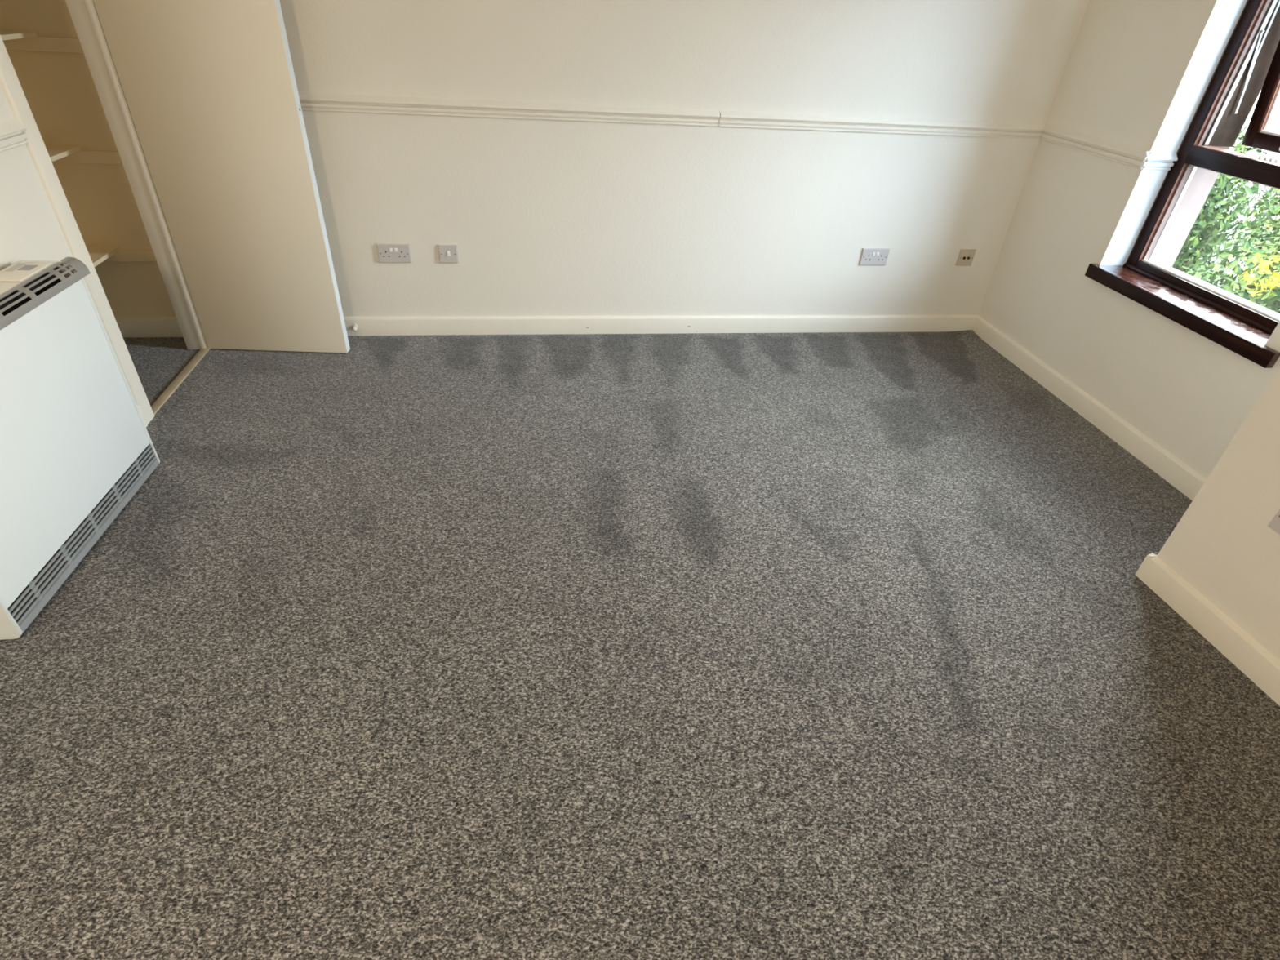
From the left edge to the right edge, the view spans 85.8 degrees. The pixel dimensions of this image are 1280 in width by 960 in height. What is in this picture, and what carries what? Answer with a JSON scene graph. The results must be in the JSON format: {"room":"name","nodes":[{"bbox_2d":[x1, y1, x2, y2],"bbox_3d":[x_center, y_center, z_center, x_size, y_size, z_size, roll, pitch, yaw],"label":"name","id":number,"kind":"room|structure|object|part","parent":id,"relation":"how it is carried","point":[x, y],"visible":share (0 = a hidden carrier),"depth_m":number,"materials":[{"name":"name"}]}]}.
{"room":"empty living room","nodes":[
{"label":"empty living room","id":0,"kind":"room"},
{"bbox_2d":[0,84,72,271],"bbox_3d":[-1.589,-0.003,0.364,0.082,2.410,5.642,-2,36,-9],"label":"wall","id":1,"kind":"structure","parent":0,"point":[30,228],"depth_m":2.04,"materials":[{"name":"paint"}]},
{"bbox_2d":[0,119,28,152],"bbox_3d":[-1.486,0.353,0.116,0.022,0.065,4.802,-2,36,-9],"label":"trim","id":2,"kind":"structure","parent":1,"relation":"attached to","point":[11,136],"depth_m":1.99,"materials":[{"name":"paint"}]},
{"bbox_2d":[0,35,154,423],"bbox_3d":[-1.885,-1.285,2.329,0.012,2.100,0.762,-2,36,-9],"label":"trim","id":3,"kind":"structure","parent":1,"relation":"attached to","point":[10,83],"depth_m":2.21,"materials":[{"name":"white paint"}]},
{"bbox_2d":[65,0,208,349],"bbox_3d":[-1.934,-1.254,2.337,0.087,2.035,0.636,-2,36,-9],"label":"trim","id":4,"kind":"structure","parent":1,"relation":"attached to","point":[83,13],"depth_m":2.71,"materials":[{"name":"white paint"}]},
{"bbox_2d":[137,404,147,426],"bbox_3d":[-1.542,1.142,0.673,0.016,0.092,4.802,-2,36,-9],"label":"baseboard","id":5,"kind":"structure","parent":1,"relation":"attached to","point":[138,406],"depth_m":2.60,"materials":[{"name":"white paint"}]},
{"bbox_2d":[151,347,210,414],"bbox_3d":[-1.955,-0.427,2.924,0.034,0.008,0.625,-2,36,-9],"label":"trim","id":6,"kind":"structure","parent":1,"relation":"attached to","point":[157,404],"depth_m":2.91,"materials":[{"name":"beige wood"}]},
{"bbox_2d":[93,0,350,352],"bbox_3d":[-1.619,-1.417,2.639,0.626,1.974,0.054,1,35,-4],"label":"door","id":7,"kind":"structure","parent":1,"relation":"in","point":[209,86],"depth_m":2.72,"materials":[{"name":"paint"}]},
{"bbox_2d":[0,0,1088,317],"bbox_3d":[-0.330,-1.741,2.940,5.251,2.410,0.153,-2,36,-9],"label":"wall","id":8,"kind":"structure","parent":0,"point":[543,217],"depth_m":3.10,"materials":[{"name":"paint"}]},
{"bbox_2d":[115,317,182,337],"bbox_3d":[-2.483,-0.708,3.196,0.793,0.092,0.016,-2,36,-9],"label":"baseboard","id":9,"kind":"structure","parent":8,"relation":"attached to","point":[128,326],"depth_m":3.22,"materials":[{"name":"white paint"}]},
{"bbox_2d":[352,324,357,331],"bbox_3d":[-1.383,-0.736,3.338,0.026,0.026,0.047,-5,36,-13],"label":"door stop","id":10,"kind":"object","parent":8,"relation":"attached to","point":[354,326],"visible":1,"depth_m":3.33,"materials":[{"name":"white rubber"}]},
{"bbox_2d":[376,243,411,262],"bbox_3d":[-1.140,-1.050,3.193,0.146,0.086,0.014,-2,36,-9],"label":"wall socket","id":11,"kind":"object","parent":8,"relation":"attached to","point":[387,252],"visible":1,"depth_m":3.19,"materials":[{"name":"white plastic"}]},
{"bbox_2d":[437,244,458,262],"bbox_3d":[-0.899,-1.060,3.229,0.086,0.086,0.014,-2,36,-9],"label":"wall switch","id":12,"kind":"object","parent":8,"relation":"attached to","point":[448,253],"visible":1,"depth_m":3.23,"materials":[{"name":"white plastic"}]},
{"bbox_2d":[343,315,977,335],"bbox_3d":[-0.066,-0.802,3.561,3.936,0.092,0.016,-2,36,-9],"label":"baseboard","id":13,"kind":"structure","parent":8,"relation":"attached to","point":[428,325],"depth_m":3.58,"materials":[{"name":"white paint"}]},
{"bbox_2d":[297,92,1045,139],"bbox_3d":[-0.012,-1.589,3.001,3.936,0.065,0.022,-2,36,-9],"label":"trim","id":14,"kind":"structure","parent":8,"relation":"attached to","point":[309,101],"depth_m":3.01,"materials":[{"name":"paint"}]},
{"bbox_2d":[858,248,889,265],"bbox_3d":[1.207,-1.147,3.541,0.146,0.086,0.014,-2,36,-9],"label":"wall socket","id":15,"kind":"object","parent":8,"relation":"attached to","point":[869,256],"visible":1,"depth_m":3.54,"materials":[{"name":"white plastic"}]},
{"bbox_2d":[955,248,976,266],"bbox_3d":[1.713,-1.167,3.618,0.086,0.086,0.010,-2,36,-9],"label":"outlet","id":16,"kind":"object","parent":8,"relation":"attached to","point":[966,256],"visible":1,"depth_m":3.61,"materials":[{"name":"plastic"}]},
{"bbox_2d":[0,329,1279,959],"bbox_3d":[-0.130,0.898,1.223,4.938,0.011,5.762,-2,36,-9],"label":"floor","id":17,"kind":"structure","parent":0,"point":[803,646],"depth_m":1.77,"materials":[{"name":"carpet"}]},
{"bbox_2d":[0,256,159,639],"bbox_3d":[-1.688,-0.124,1.897,0.149,0.728,0.837,-1,36,-7],"label":"heater","id":18,"kind":"object","parent":17,"relation":"on","point":[77,446],"visible":1,"depth_m":1.91,"materials":[{"name":"white metal"}]},
{"bbox_3d":[-1.689,-0.401,1.672,0.103,0.006,0.777,-1,36,-7],"label":"plate","id":19,"kind":"part","parent":18,"relation":"part of","materials":[{"name":"white metal"}]},
{"bbox_3d":[-1.695,-0.119,1.873,0.130,0.686,0.777,-1,36,-7],"label":"casing","id":20,"kind":"part","parent":18,"relation":"part of","materials":[{"name":"white metal"}]},
{"bbox_2d":[0,256,90,329],"bbox_3d":[-1.621,-0.400,1.714,0.045,0.050,0.828,-1,36,-7],"label":"grille","id":21,"kind":"object","parent":18,"relation":"attached to","point":[37,290],"depth_m":1.89,"materials":[{"name":"white metal"}]},
{"bbox_2d":[7,444,159,632],"bbox_3d":[-1.654,0.135,2.061,0.047,0.085,0.777,-1,36,-7],"label":"grille","id":22,"kind":"object","parent":18,"relation":"attached to","point":[33,594],"depth_m":1.99,"materials":[{"name":"white metal"}]},
{"bbox_2d":[977,0,1279,479],"bbox_3d":[2.143,-1.241,2.470,0.139,2.410,2.192,-2,36,-9],"label":"wall","id":23,"kind":"structure","parent":0,"point":[1188,393],"depth_m":2.92,"materials":[{"name":"paint"}]},
{"bbox_2d":[1040,124,1152,169],"bbox_3d":[2.062,-1.098,2.505,0.022,0.065,1.959,-2,36,-9],"label":"trim","id":24,"kind":"structure","parent":23,"relation":"attached to","point":[1133,157],"depth_m":2.98,"materials":[{"name":"paint"}]},
{"bbox_2d":[972,315,1279,706],"bbox_3d":[2.016,0.799,1.498,0.555,0.092,5.757,-2,36,-9],"label":"baseboard","id":25,"kind":"structure","parent":23,"relation":"attached to","point":[1166,465],"depth_m":2.59,"materials":[{"name":"white paint"}]},
{"bbox_2d":[1138,151,1177,170],"bbox_3d":[2.082,-1.276,2.759,0.136,0.065,0.022,-2,36,-9],"label":"trim","id":26,"kind":"structure","parent":23,"relation":"attached to","point":[1157,161],"depth_m":2.76,"materials":[{"name":"paint"}]},
{"bbox_2d":[1084,0,1279,368],"bbox_3d":[2.263,-1.268,2.270,0.379,1.522,0.918,-2,36,-9],"label":"window","id":27,"kind":"structure","parent":23,"relation":"in","point":[1241,326],"depth_m":2.60,"materials":[{"name":"brown wood"}]},
{"bbox_3d":[2.118,-0.666,2.677,0.160,0.054,0.917,-2,36,-9],"label":"sill","id":28,"kind":"part","parent":27,"relation":"part of","materials":[{"name":"brown wood"}]},
{"bbox_3d":[2.263,-1.302,2.271,0.075,1.468,0.825,-2,36,-9],"label":"frame","id":29,"kind":"part","parent":27,"relation":"part of","materials":[{"name":"brown wood"}]},
{"bbox_3d":[2.217,-0.718,2.682,0.088,0.044,0.817,-2,36,-9],"label":"rail","id":30,"kind":"part","parent":27,"relation":"part of","materials":[{"name":"brown wood"}]},
{"bbox_3d":[2.360,-1.483,2.158,0.042,0.905,0.658,-11,36,-2],"label":"sash frame","id":31,"kind":"part","parent":27,"relation":"part of","materials":[{"name":"brown wood"}]},
{"bbox_2d":[1099,0,1279,342],"bbox_3d":[2.172,-1.300,2.256,0.136,1.472,0.836,-2,36,-9],"label":"window reveal","id":32,"kind":"structure","parent":23,"relation":"attached to","point":[1224,15],"depth_m":2.68,"materials":[{"name":"paint"}]},
{"bbox_2d":[1142,0,1271,267],"bbox_3d":[2.215,-0.079,3.288,0.156,5.480,2.342,-2,36,-9],"label":"wall","id":33,"kind":"structure","parent":0,"point":[1202,180],"depth_m":2.82,"materials":[{"name":"white paint"}]},
{"bbox_2d":[1156,366,1279,660],"bbox_3d":[2.294,0.458,0.083,0.678,2.410,3.797,-2,36,-9],"label":"wall","id":34,"kind":"structure","parent":0,"point":[1224,545],"depth_m":1.91,"materials":[{"name":"paint"}]},
{"bbox_2d":[1267,509,1279,534],"bbox_3d":[1.691,0.130,1.757,0.014,0.086,0.146,-4,36,-10],"label":"wall socket","id":35,"kind":"object","parent":34,"relation":"attached to","point":[1274,524],"visible":1,"depth_m":1.81,"materials":[{"name":"white plastic"}]},
{"bbox_3d":[-2.367,-1.184,1.959,0.893,2.410,1.492,-2,36,-9],"label":"wall","id":36,"kind":"structure","parent":0,"visible":0},
{"bbox_2d":[0,29,83,53],"bbox_3d":[-2.357,-1.226,1.978,0.720,0.061,1.409,-2,36,-9],"label":"shelf","id":37,"kind":"object","parent":36,"relation":"attached to","point":[12,39],"visible":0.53,"depth_m":2.56,"materials":[{"name":"paint"}]},
{"bbox_2d":[44,144,122,164],"bbox_3d":[-2.379,-0.911,2.202,0.720,0.062,1.409,-2,36,-9],"label":"shelf","id":38,"kind":"object","parent":36,"relation":"attached to","point":[57,153],"visible":0.44,"depth_m":2.79,"materials":[{"name":"paint"}]},
{"bbox_2d":[85,245,156,266],"bbox_3d":[-2.401,-0.584,2.433,0.720,0.062,1.409,-2,36,-9],"label":"shelf","id":39,"kind":"object","parent":36,"relation":"attached to","point":[98,254],"visible":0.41,"depth_m":3.01,"materials":[{"name":"paint"}]},
{"label":"outside","id":40,"kind":"structure","parent":0,"visible":0},
{"bbox_2d":[1175,128,1279,290],"bbox_3d":[21.370,-1.280,10.344,39.600,1.291,44.000,-2,36,-9],"label":"ground","id":41,"kind":"structure","parent":40,"point":[1253,153],"depth_m":16.59,"materials":[{"name":"green plant"}]},
{"bbox_2d":[1172,123,1279,288],"bbox_3d":[6.382,-3.070,9.001,2.684,3.443,2.595,23,40,25],"label":"shrub","id":42,"kind":"object","parent":41,"relation":"on","point":[1203,228],"visible":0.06,"depth_m":8.12,"materials":[{"name":"green plant"}]},
{"bbox_2d":[1192,220,1279,314],"bbox_3d":[6.340,-0.972,6.430,2.502,2.983,2.494,-2,36,-9],"label":"shrub","id":43,"kind":"object","parent":41,"relation":"on","point":[1264,284],"visible":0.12,"depth_m":6.36,"materials":[{"name":"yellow plant"}]},
{"bbox_2d":[1200,186,1279,302],"bbox_3d":[9.162,-3.398,8.933,2.490,3.961,2.881,23,39,25],"label":"shrub","id":44,"kind":"object","parent":41,"relation":"on","point":[1273,227],"visible":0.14,"depth_m":9.28,"materials":[{"name":"green plant"}]}
]}

